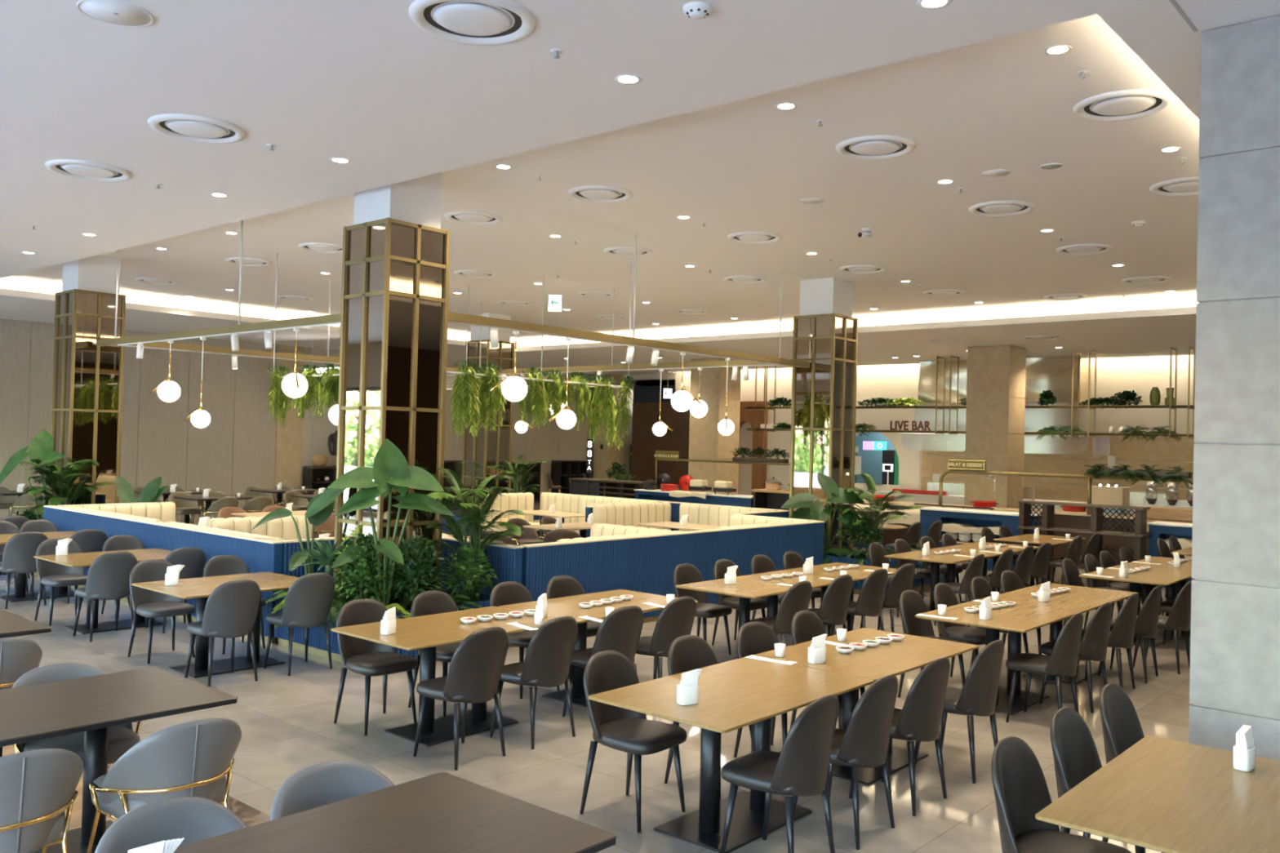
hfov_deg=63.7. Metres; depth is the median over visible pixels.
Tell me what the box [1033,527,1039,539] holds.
napkin holder
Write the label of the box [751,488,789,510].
base cabinet
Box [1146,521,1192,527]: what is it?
countertop
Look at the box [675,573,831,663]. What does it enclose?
dining table
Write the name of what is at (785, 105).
recessed light
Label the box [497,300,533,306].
ceiling vent
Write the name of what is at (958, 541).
shelf
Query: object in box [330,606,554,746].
dining table
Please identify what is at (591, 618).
folded napkin
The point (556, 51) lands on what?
sprinkler
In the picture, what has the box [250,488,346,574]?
leaf plant
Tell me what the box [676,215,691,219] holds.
recessed light
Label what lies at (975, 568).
dining chair
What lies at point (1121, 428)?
vase
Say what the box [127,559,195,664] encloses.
dining chair
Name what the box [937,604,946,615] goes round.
cup
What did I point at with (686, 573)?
dining chair
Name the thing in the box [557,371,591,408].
hanging fern
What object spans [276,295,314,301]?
ceiling vent
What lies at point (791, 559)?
dining chair
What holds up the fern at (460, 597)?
in the planter at (317, 646)
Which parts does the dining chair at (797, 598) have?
seat, leg, backrest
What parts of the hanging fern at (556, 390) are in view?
stem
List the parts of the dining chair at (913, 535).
backrest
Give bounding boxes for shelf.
[746,355,966,435]
[939,539,999,543]
[1017,500,1150,578]
[1024,346,1195,438]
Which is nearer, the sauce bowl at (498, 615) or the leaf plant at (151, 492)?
the sauce bowl at (498, 615)
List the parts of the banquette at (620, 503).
backrest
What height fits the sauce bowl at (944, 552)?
0.038 m
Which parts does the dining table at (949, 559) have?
post, post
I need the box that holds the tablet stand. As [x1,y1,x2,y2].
[882,463,893,484]
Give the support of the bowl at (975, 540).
on the bowl stack at (976, 537)
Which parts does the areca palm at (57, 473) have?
stem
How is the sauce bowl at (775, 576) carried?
on the dining table at (748, 587)
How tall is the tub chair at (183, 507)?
0.804 m
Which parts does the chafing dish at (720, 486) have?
lid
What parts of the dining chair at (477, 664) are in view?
leg, seat, leg, leg, backrest, leg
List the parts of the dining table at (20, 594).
post, plate, post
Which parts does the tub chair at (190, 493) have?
backrest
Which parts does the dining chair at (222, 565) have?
leg, backrest, leg, seat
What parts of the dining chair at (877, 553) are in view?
backrest, seat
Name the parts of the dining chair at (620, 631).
leg, seat, backrest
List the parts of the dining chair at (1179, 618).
leg, leg, seat, leg, backrest, leg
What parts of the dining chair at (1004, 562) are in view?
seat, backrest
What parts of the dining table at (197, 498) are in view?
post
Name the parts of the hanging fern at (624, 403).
stem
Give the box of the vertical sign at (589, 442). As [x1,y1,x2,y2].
[586,439,592,478]
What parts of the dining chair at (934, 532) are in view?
backrest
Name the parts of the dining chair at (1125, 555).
backrest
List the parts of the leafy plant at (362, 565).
stem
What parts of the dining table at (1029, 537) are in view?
post, post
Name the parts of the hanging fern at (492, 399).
stem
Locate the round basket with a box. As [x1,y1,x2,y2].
[311,453,328,466]
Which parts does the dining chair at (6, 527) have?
seat, backrest, leg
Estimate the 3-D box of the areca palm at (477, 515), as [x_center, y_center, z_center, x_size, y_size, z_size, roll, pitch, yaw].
[-1.715,1.042,10.248,1.199,1.396,1.067,2,-1,-30]
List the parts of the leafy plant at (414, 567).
stem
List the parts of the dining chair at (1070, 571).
backrest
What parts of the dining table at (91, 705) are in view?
post, plate, post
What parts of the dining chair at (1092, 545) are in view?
seat, backrest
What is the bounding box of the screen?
[862,440,886,450]
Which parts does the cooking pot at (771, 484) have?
pot, lid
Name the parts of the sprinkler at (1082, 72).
plate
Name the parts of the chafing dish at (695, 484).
lid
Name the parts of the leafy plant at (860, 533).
stem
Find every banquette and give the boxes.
[63,502,175,522]
[76,507,162,522]
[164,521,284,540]
[206,514,304,527]
[212,515,312,540]
[441,533,503,543]
[479,492,539,536]
[527,492,658,533]
[555,531,661,542]
[578,502,641,534]
[590,524,672,537]
[592,502,671,530]
[600,524,681,532]
[679,502,775,531]
[716,521,791,528]
[730,514,808,525]
[739,510,766,513]
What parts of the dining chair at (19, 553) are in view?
seat, leg, backrest, leg, leg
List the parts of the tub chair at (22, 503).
seat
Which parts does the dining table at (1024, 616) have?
post, post, plate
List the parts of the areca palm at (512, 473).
stem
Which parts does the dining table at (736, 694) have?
post, plate, post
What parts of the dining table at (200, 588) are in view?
post, plate, post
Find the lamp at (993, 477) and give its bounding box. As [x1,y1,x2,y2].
[986,474,999,507]
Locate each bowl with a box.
[460,617,476,623]
[476,615,493,622]
[493,613,508,619]
[508,611,524,617]
[524,609,535,616]
[578,602,593,608]
[589,600,604,606]
[600,598,613,604]
[609,596,623,602]
[619,595,633,600]
[760,575,772,580]
[771,574,782,578]
[782,573,793,577]
[791,572,803,576]
[823,567,835,572]
[831,566,843,570]
[835,645,853,653]
[840,565,851,569]
[848,564,859,568]
[848,642,866,650]
[862,640,879,647]
[875,636,892,644]
[887,634,904,641]
[933,551,942,555]
[939,551,949,554]
[946,550,955,553]
[951,549,960,552]
[958,533,971,535]
[958,533,971,537]
[958,536,971,542]
[964,607,978,613]
[971,605,979,611]
[972,533,981,536]
[972,535,982,538]
[972,537,980,542]
[991,603,1001,608]
[994,602,1008,608]
[1001,600,1016,606]
[1031,592,1037,597]
[1049,589,1060,594]
[1052,588,1066,593]
[1057,586,1071,591]
[1128,569,1135,573]
[1129,568,1140,573]
[1134,567,1146,571]
[1139,566,1151,570]
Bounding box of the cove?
[518,306,1195,352]
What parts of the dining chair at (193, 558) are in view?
leg, leg, leg, backrest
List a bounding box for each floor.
[0,501,1191,852]
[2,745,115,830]
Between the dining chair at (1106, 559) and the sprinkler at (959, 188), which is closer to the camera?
the sprinkler at (959, 188)
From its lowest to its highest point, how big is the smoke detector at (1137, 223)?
0.052 m
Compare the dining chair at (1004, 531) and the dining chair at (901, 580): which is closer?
the dining chair at (901, 580)
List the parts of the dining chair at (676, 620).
seat, leg, leg, backrest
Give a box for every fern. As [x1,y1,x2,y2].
[265,365,294,428]
[265,589,333,603]
[266,594,333,634]
[293,364,325,418]
[314,363,339,409]
[319,590,370,639]
[385,603,411,619]
[408,591,481,610]
[447,360,484,437]
[459,367,495,427]
[474,362,506,431]
[478,583,493,598]
[516,366,550,427]
[535,377,561,425]
[541,368,568,411]
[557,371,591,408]
[573,375,604,434]
[587,373,618,446]
[606,469,640,480]
[614,375,635,449]
[821,546,852,564]
[844,549,897,582]
[855,422,876,435]
[884,546,922,589]
[909,543,944,577]
[1031,425,1069,440]
[1057,425,1088,439]
[1083,463,1115,480]
[1108,463,1146,482]
[1116,425,1155,443]
[1129,464,1165,487]
[1141,425,1181,441]
[1152,466,1193,488]
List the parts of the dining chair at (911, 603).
leg, backrest, seat, leg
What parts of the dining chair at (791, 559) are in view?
backrest, leg, seat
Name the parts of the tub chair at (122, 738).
leg, seat, leg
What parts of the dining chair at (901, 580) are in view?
leg, seat, leg, backrest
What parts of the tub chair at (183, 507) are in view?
backrest, seat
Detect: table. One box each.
[0,490,48,504]
[0,530,77,601]
[0,609,52,638]
[0,666,238,852]
[33,548,172,634]
[131,571,298,678]
[133,489,211,524]
[173,494,257,511]
[173,772,616,852]
[231,510,306,517]
[249,488,318,504]
[290,494,316,498]
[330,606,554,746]
[497,589,697,707]
[510,510,585,539]
[522,521,603,537]
[588,657,874,852]
[637,521,719,531]
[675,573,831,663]
[753,627,978,785]
[765,562,897,635]
[868,524,907,544]
[884,547,1000,611]
[915,597,1088,715]
[937,542,1039,602]
[993,533,1086,587]
[998,582,1138,684]
[1035,735,1279,852]
[1079,564,1191,647]
[1128,556,1191,631]
[1170,546,1191,555]
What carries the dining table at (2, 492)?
on the floor at (286, 722)
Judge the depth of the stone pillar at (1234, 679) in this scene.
5.48 m
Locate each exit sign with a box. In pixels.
[547,287,562,311]
[662,371,672,398]
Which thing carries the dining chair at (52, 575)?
on the floor at (286, 722)
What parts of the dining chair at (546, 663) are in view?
leg, leg, seat, backrest, leg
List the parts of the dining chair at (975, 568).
seat, leg, backrest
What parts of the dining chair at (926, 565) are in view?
backrest, seat, leg, leg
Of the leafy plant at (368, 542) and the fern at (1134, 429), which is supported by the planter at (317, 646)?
the leafy plant at (368, 542)
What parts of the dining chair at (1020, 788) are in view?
backrest, seat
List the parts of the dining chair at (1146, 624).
leg, leg, seat, leg, backrest, leg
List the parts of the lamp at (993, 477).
lamp shade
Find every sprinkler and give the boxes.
[153,182,162,188]
[266,143,276,151]
[535,174,543,180]
[550,48,563,58]
[815,119,825,126]
[956,187,964,192]
[1076,70,1088,78]
[1177,157,1187,163]
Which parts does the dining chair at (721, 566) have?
leg, backrest, leg, seat, leg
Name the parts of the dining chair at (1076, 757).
leg, backrest, leg, leg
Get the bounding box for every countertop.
[568,478,644,484]
[634,488,753,498]
[634,488,753,507]
[751,488,789,493]
[853,498,1033,548]
[862,498,1032,512]
[874,491,1143,506]
[874,491,1143,514]
[918,506,1040,516]
[918,506,1040,570]
[1031,509,1134,519]
[1031,509,1134,568]
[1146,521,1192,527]
[1146,521,1192,587]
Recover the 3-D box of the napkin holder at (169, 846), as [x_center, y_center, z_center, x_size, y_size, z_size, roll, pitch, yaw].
[-1.399,1.278,2.954,0.158,0.176,0.070,2,-1,-19]
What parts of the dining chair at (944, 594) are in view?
backrest, leg, seat, leg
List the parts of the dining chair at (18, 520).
backrest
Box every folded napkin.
[506,622,537,631]
[578,615,603,622]
[643,602,666,608]
[745,654,797,665]
[777,582,793,586]
[811,640,849,646]
[818,577,835,580]
[863,569,891,573]
[915,613,959,619]
[953,554,974,557]
[973,600,996,603]
[980,550,1002,553]
[1081,573,1113,577]
[1132,560,1159,564]
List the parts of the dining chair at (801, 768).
leg, seat, leg, leg, backrest, leg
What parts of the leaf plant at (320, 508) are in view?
stem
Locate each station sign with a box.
[654,450,679,461]
[947,458,986,471]
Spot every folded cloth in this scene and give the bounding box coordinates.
[669,490,711,498]
[853,503,919,524]
[941,522,999,534]
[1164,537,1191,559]
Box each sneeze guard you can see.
[925,480,1035,500]
[1086,490,1168,503]
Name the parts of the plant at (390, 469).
stem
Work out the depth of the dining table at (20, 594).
12.52 m
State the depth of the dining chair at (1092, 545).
15.51 m
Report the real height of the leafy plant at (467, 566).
0.653 m
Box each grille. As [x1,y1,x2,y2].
[800,199,822,204]
[982,170,1009,177]
[1040,164,1062,168]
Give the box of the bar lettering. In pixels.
[889,421,930,430]
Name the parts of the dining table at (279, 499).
post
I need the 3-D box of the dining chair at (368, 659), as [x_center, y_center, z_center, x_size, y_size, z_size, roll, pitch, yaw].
[-1.910,1.720,7.464,0.526,0.874,0.483,1,-1,44]
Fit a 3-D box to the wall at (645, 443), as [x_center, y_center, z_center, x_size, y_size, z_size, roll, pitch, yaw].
[2.346,0.935,35.643,4.400,3.420,3.000,1,-1,41]
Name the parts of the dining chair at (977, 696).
leg, leg, seat, leg, backrest, leg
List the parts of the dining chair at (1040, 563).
seat, leg, backrest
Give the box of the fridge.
[881,449,898,484]
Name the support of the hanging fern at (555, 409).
hanging from the rack at (447, 371)
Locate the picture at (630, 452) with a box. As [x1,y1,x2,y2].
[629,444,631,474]
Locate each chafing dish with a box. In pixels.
[688,479,711,492]
[712,480,736,494]
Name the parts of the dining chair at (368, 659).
leg, backrest, leg, seat, leg, leg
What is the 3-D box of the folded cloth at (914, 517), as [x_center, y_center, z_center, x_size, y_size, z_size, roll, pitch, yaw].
[4.938,1.785,20.279,2.150,0.440,0.530,1,-1,41]
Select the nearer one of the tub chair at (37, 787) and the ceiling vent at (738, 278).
the tub chair at (37, 787)
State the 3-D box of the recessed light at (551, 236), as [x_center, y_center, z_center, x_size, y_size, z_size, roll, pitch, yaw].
[-1.109,-2.494,13.484,0.176,0.010,0.176,1,-1,41]
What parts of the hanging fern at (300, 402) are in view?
stem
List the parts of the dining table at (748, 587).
plate, post, post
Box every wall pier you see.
[274,344,304,505]
[592,373,627,479]
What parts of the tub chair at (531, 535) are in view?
seat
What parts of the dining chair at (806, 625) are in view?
leg, backrest, leg, leg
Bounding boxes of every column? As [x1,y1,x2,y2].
[48,254,125,505]
[333,173,450,605]
[461,312,514,512]
[688,357,741,494]
[788,277,857,549]
[964,345,1026,508]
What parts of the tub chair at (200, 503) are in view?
backrest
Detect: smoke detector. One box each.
[682,1,712,19]
[1130,220,1146,226]
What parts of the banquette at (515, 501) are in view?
backrest, seat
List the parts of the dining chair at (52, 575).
leg, leg, backrest, seat, leg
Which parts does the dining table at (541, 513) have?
post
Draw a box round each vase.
[1108,426,1114,433]
[1118,426,1128,433]
[1149,386,1160,404]
[1164,387,1175,404]
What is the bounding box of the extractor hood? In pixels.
[917,356,1091,404]
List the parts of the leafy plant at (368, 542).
stem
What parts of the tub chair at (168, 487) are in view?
backrest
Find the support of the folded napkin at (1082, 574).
on the dining table at (1153, 576)
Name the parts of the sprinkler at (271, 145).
plate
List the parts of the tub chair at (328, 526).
seat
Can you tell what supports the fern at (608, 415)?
hanging from the rack at (447, 371)
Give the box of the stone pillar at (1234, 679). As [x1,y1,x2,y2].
[1188,14,1279,760]
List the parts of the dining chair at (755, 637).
leg, backrest, leg, leg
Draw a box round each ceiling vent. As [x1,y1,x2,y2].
[44,159,132,181]
[134,277,177,284]
[147,113,246,143]
[225,257,272,266]
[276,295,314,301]
[297,242,342,253]
[408,0,536,44]
[444,210,502,224]
[453,269,497,277]
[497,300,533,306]
[568,185,632,202]
[577,290,615,297]
[595,314,628,319]
[603,246,653,257]
[675,308,709,314]
[723,275,766,283]
[727,231,782,243]
[835,134,916,159]
[839,264,886,273]
[922,288,965,296]
[927,338,960,342]
[968,200,1035,216]
[1022,335,1059,340]
[1043,293,1088,300]
[1055,243,1113,254]
[1072,88,1173,121]
[1120,275,1171,284]
[1149,176,1198,195]
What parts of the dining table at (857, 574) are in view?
post, post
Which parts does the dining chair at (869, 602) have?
leg, leg, seat, leg, backrest, leg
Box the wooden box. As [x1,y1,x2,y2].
[1091,484,1129,514]
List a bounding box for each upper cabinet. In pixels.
[302,466,336,501]
[443,460,462,502]
[511,462,541,502]
[551,460,588,493]
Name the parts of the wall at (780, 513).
fluted panel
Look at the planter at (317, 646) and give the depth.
9.76 m
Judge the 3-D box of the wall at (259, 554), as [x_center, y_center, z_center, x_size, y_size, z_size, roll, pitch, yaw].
[-5.889,1.619,12.212,6.040,1.003,0.130,1,-1,41]
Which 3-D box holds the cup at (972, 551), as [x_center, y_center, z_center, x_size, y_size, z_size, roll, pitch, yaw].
[4.232,1.605,13.083,0.071,0.078,0.072,1,-1,43]
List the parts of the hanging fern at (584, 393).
stem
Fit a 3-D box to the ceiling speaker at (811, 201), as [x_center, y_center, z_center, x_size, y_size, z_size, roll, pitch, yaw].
[1.864,-2.448,11.174,0.268,0.015,0.268,1,-1,41]
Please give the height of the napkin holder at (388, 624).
0.176 m
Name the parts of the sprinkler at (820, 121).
plate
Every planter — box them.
[274,585,508,663]
[442,507,539,537]
[823,542,943,594]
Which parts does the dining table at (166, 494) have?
post, post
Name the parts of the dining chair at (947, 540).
backrest, seat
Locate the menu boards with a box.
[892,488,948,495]
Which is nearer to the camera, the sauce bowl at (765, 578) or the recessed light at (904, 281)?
the sauce bowl at (765, 578)
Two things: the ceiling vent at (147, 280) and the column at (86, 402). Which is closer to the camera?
the column at (86, 402)
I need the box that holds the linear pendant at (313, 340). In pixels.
[304,340,339,373]
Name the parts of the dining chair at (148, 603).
leg, leg, backrest, seat, leg, leg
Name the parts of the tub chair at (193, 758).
leg, leg, seat, seat rail, backrest, leg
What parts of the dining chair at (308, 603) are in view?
leg, leg, seat, leg, backrest, leg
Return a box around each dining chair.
[0,515,30,577]
[0,520,28,592]
[0,531,48,608]
[19,519,57,591]
[34,537,87,626]
[53,528,107,603]
[73,551,137,642]
[101,534,144,616]
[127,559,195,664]
[145,546,205,633]
[184,579,260,687]
[203,555,266,654]
[263,573,334,675]
[333,598,417,735]
[408,590,460,716]
[413,626,508,770]
[489,581,559,698]
[489,616,577,749]
[546,575,601,637]
[561,605,644,717]
[579,650,687,832]
[635,595,696,679]
[664,635,751,799]
[672,563,732,654]
[711,559,767,645]
[720,694,839,852]
[733,621,786,757]
[746,581,812,644]
[751,554,785,634]
[782,551,831,629]
[789,610,865,729]
[792,574,853,644]
[792,675,897,849]
[830,568,888,635]
[848,657,950,816]
[859,563,915,632]
[868,542,914,617]
[885,522,921,548]
[893,538,930,599]
[897,590,968,697]
[914,640,1004,783]
[918,520,942,548]
[919,536,962,600]
[933,553,984,627]
[933,582,985,677]
[941,533,969,582]
[968,549,1013,601]
[969,576,1028,667]
[981,527,1018,573]
[987,546,1034,593]
[991,736,1131,852]
[999,525,1025,583]
[1000,570,1041,654]
[1005,612,1083,722]
[1010,542,1052,585]
[1039,601,1112,713]
[1042,535,1082,583]
[1050,707,1162,852]
[1060,533,1099,584]
[1062,558,1097,626]
[1071,592,1138,688]
[1083,554,1129,629]
[1097,586,1161,684]
[1099,550,1142,619]
[1099,683,1144,842]
[1119,546,1164,615]
[1132,581,1191,674]
[1154,600,1191,644]
[1156,537,1194,597]
[1168,536,1185,558]
[1168,595,1182,639]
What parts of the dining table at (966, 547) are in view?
post, post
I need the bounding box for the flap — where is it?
[1092,436,1110,455]
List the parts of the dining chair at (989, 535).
backrest, seat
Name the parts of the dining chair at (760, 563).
leg, backrest, seat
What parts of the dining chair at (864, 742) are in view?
leg, leg, seat, leg, backrest, leg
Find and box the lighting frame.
[96,220,808,435]
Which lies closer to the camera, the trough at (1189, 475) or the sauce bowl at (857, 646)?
the sauce bowl at (857, 646)
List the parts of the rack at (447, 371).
hanger rod, hanger rod, hanger rod, hanger rod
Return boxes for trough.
[732,457,788,462]
[1087,469,1192,478]
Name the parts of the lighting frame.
hanger rod, track spotlight, globe pendant, globe, stem, globe pendant, globe, stem, track spotlight, track spotlight, hanger rod, track spotlight, globe pendant, globe, stem, hanger rod, globe pendant, hanger rod, track spotlight, globe pendant, globe, stem, globe pendant, globe pendant, globe pendant, globe, stem, hanger rod, track spotlight, hanger rod, track spotlight, globe pendant, globe, stem, globe pendant, globe pendant, globe, stem, globe pendant, globe, stem, track spotlight, track spotlight, hanger rod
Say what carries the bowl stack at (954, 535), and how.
on the countertop at (928, 515)
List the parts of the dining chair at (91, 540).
leg, leg, backrest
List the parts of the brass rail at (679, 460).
post, rail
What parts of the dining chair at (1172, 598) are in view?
leg, seat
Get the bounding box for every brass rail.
[654,458,790,481]
[938,469,1193,515]
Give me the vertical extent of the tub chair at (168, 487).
0.804 m
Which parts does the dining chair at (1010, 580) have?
leg, backrest, leg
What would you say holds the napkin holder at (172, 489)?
on the dining table at (166, 494)
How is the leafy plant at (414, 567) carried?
on the planter at (317, 646)
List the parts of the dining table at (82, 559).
post, plate, post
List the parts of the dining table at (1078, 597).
post, plate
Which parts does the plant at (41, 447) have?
stem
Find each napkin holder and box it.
[17,483,25,492]
[55,537,72,555]
[127,837,184,852]
[164,564,185,585]
[169,484,177,492]
[198,516,209,526]
[202,488,211,497]
[276,482,281,489]
[284,502,293,511]
[318,488,325,493]
[319,533,330,537]
[380,606,395,635]
[535,593,547,617]
[549,503,555,513]
[555,515,562,528]
[586,512,593,524]
[676,668,702,705]
[680,514,688,525]
[724,565,737,584]
[803,556,813,573]
[807,634,826,664]
[922,541,929,555]
[978,536,986,550]
[978,596,991,619]
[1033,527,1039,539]
[1037,581,1050,601]
[1119,560,1128,577]
[1172,551,1180,567]
[1232,724,1255,772]
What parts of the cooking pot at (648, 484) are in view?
pot, lid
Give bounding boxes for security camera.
[857,226,871,237]
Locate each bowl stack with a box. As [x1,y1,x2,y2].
[945,531,958,540]
[958,533,971,542]
[972,533,982,542]
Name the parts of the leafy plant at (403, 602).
stem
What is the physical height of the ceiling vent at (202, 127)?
0.035 m
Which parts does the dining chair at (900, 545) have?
backrest, leg, seat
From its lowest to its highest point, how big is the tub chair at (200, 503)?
0.804 m
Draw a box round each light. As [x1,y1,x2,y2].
[0,288,524,352]
[21,251,36,254]
[81,232,97,236]
[155,247,168,250]
[209,192,228,197]
[224,231,238,235]
[329,157,351,163]
[494,164,512,169]
[548,235,562,237]
[614,74,641,84]
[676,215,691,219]
[684,265,695,267]
[774,102,797,110]
[804,252,817,254]
[899,280,911,282]
[916,0,951,9]
[936,179,954,184]
[1039,228,1054,232]
[1043,44,1071,55]
[1111,264,1124,266]
[1159,146,1182,152]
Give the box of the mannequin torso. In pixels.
[328,430,337,466]
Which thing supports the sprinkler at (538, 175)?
attached to the ceiling at (745, 165)
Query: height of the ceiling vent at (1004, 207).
0.035 m
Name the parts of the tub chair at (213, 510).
seat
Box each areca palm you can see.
[21,457,108,513]
[414,461,524,602]
[487,454,546,493]
[826,473,921,551]
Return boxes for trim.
[917,448,920,489]
[1168,0,1198,31]
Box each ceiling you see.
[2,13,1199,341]
[622,371,675,389]
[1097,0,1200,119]
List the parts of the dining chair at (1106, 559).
backrest, leg, seat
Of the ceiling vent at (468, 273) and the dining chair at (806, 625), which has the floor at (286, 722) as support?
the dining chair at (806, 625)
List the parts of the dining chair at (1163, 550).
backrest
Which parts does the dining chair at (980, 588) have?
leg, backrest, seat, leg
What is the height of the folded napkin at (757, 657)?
0.010 m
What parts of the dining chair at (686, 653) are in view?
leg, backrest, leg, leg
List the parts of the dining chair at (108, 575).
leg, leg, seat, backrest, leg, leg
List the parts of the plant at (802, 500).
stem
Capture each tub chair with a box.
[0,486,15,515]
[0,637,42,689]
[0,748,83,852]
[9,492,46,515]
[11,662,141,764]
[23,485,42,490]
[86,717,241,852]
[94,796,248,852]
[132,486,160,502]
[162,486,194,522]
[164,491,193,524]
[168,491,201,524]
[191,490,225,524]
[203,490,226,509]
[203,497,239,519]
[217,506,245,518]
[242,496,272,512]
[244,485,271,502]
[262,505,284,511]
[269,759,394,821]
[272,484,292,505]
[276,489,307,507]
[283,490,315,526]
[314,512,335,537]
[332,499,335,513]
[480,530,516,545]
[506,518,543,546]
[540,516,556,536]
[542,528,581,542]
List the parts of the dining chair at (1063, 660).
leg, leg, seat, leg, backrest, leg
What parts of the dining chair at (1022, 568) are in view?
backrest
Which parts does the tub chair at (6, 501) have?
seat, backrest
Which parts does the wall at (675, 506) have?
fluted panel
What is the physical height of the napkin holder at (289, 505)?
0.176 m
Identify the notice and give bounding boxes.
[932,473,941,490]
[1107,455,1115,468]
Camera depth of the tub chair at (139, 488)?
22.79 m
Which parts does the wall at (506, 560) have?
fluted panel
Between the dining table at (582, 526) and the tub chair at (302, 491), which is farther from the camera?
the tub chair at (302, 491)
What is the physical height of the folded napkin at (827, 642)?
0.010 m
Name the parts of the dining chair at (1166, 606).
leg, seat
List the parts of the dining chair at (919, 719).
leg, leg, seat, leg, backrest, leg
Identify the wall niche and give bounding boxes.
[738,422,752,495]
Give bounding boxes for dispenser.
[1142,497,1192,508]
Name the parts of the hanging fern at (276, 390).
stem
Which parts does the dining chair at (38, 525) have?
backrest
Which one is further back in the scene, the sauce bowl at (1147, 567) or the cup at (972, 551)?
the cup at (972, 551)
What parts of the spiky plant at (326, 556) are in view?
stem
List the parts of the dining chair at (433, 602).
leg, backrest, seat, leg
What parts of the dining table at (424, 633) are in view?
post, plate, post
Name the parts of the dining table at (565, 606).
plate, post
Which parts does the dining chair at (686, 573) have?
backrest, leg, leg, seat, leg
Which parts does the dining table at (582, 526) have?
post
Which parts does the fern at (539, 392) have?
stem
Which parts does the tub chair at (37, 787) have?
leg, seat rail, seat, leg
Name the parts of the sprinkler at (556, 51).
plate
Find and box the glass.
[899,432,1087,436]
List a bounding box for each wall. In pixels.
[0,318,633,517]
[43,505,284,643]
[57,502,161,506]
[280,537,334,591]
[440,536,524,647]
[520,520,824,623]
[540,492,789,530]
[585,506,593,537]
[631,402,690,490]
[633,355,1193,494]
[731,514,817,521]
[733,510,789,518]
[737,401,768,495]
[854,431,895,484]
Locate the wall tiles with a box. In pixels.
[920,434,1197,505]
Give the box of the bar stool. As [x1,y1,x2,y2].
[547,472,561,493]
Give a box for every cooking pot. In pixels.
[642,477,657,489]
[660,484,679,491]
[764,476,782,489]
[866,494,894,501]
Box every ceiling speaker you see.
[75,0,155,27]
[799,197,824,204]
[982,168,1011,177]
[1040,163,1063,169]
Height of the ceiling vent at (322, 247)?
0.035 m
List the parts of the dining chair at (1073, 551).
leg, seat, backrest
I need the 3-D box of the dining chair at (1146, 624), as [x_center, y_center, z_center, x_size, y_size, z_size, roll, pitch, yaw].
[4.600,1.912,9.675,0.526,0.874,0.483,1,-1,39]
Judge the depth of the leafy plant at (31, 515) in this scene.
15.29 m
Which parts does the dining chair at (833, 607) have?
leg, seat, backrest, leg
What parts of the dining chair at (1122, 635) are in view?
leg, leg, seat, leg, backrest, leg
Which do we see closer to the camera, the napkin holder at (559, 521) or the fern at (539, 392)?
the fern at (539, 392)
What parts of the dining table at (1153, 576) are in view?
post, post, plate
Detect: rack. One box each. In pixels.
[273,253,631,390]
[914,502,994,511]
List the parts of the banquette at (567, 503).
seat, backrest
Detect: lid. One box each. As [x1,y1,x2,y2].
[657,473,670,486]
[679,475,693,491]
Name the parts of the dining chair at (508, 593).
backrest, leg, seat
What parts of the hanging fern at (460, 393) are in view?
stem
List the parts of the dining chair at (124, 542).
leg, leg, backrest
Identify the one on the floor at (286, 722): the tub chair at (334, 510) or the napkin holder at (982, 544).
the tub chair at (334, 510)
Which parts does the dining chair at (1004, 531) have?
backrest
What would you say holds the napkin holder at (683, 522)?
on the dining table at (673, 526)
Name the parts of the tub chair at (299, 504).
backrest, seat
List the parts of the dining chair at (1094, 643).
leg, seat, leg, backrest, leg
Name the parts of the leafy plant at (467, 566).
stem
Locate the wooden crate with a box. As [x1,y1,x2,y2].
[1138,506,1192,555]
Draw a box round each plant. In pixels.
[0,429,64,519]
[16,509,42,519]
[115,475,168,502]
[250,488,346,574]
[288,536,351,573]
[327,438,454,608]
[332,533,394,599]
[333,546,391,602]
[334,524,375,597]
[377,545,433,609]
[383,534,448,602]
[436,542,497,603]
[443,497,455,510]
[605,462,630,479]
[730,447,754,457]
[749,446,771,458]
[766,396,791,407]
[766,448,790,458]
[771,422,791,430]
[781,472,871,551]
[831,515,885,550]
[856,397,900,408]
[885,397,926,408]
[958,398,966,405]
[1036,390,1057,408]
[1078,396,1128,409]
[1110,390,1142,408]
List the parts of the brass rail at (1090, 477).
post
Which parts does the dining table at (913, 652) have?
post, plate, post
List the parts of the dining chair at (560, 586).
backrest, seat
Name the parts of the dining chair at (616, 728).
leg, backrest, leg, leg, seat, leg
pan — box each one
[969,500,998,507]
[1059,505,1087,511]
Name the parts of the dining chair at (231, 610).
leg, leg, seat, backrest, leg, leg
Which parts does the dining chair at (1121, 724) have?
leg, backrest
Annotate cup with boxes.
[533,613,543,625]
[604,607,614,617]
[666,594,675,604]
[774,643,785,657]
[799,576,806,582]
[836,628,846,641]
[840,570,846,575]
[882,563,888,571]
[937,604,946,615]
[969,549,975,555]
[991,591,999,601]
[995,545,1000,551]
[1022,541,1028,546]
[1065,533,1070,538]
[1096,567,1103,574]
[1145,555,1151,562]
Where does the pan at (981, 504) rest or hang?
on the countertop at (891, 535)
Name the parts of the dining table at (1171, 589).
post, post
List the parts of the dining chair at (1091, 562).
leg, backrest, seat, leg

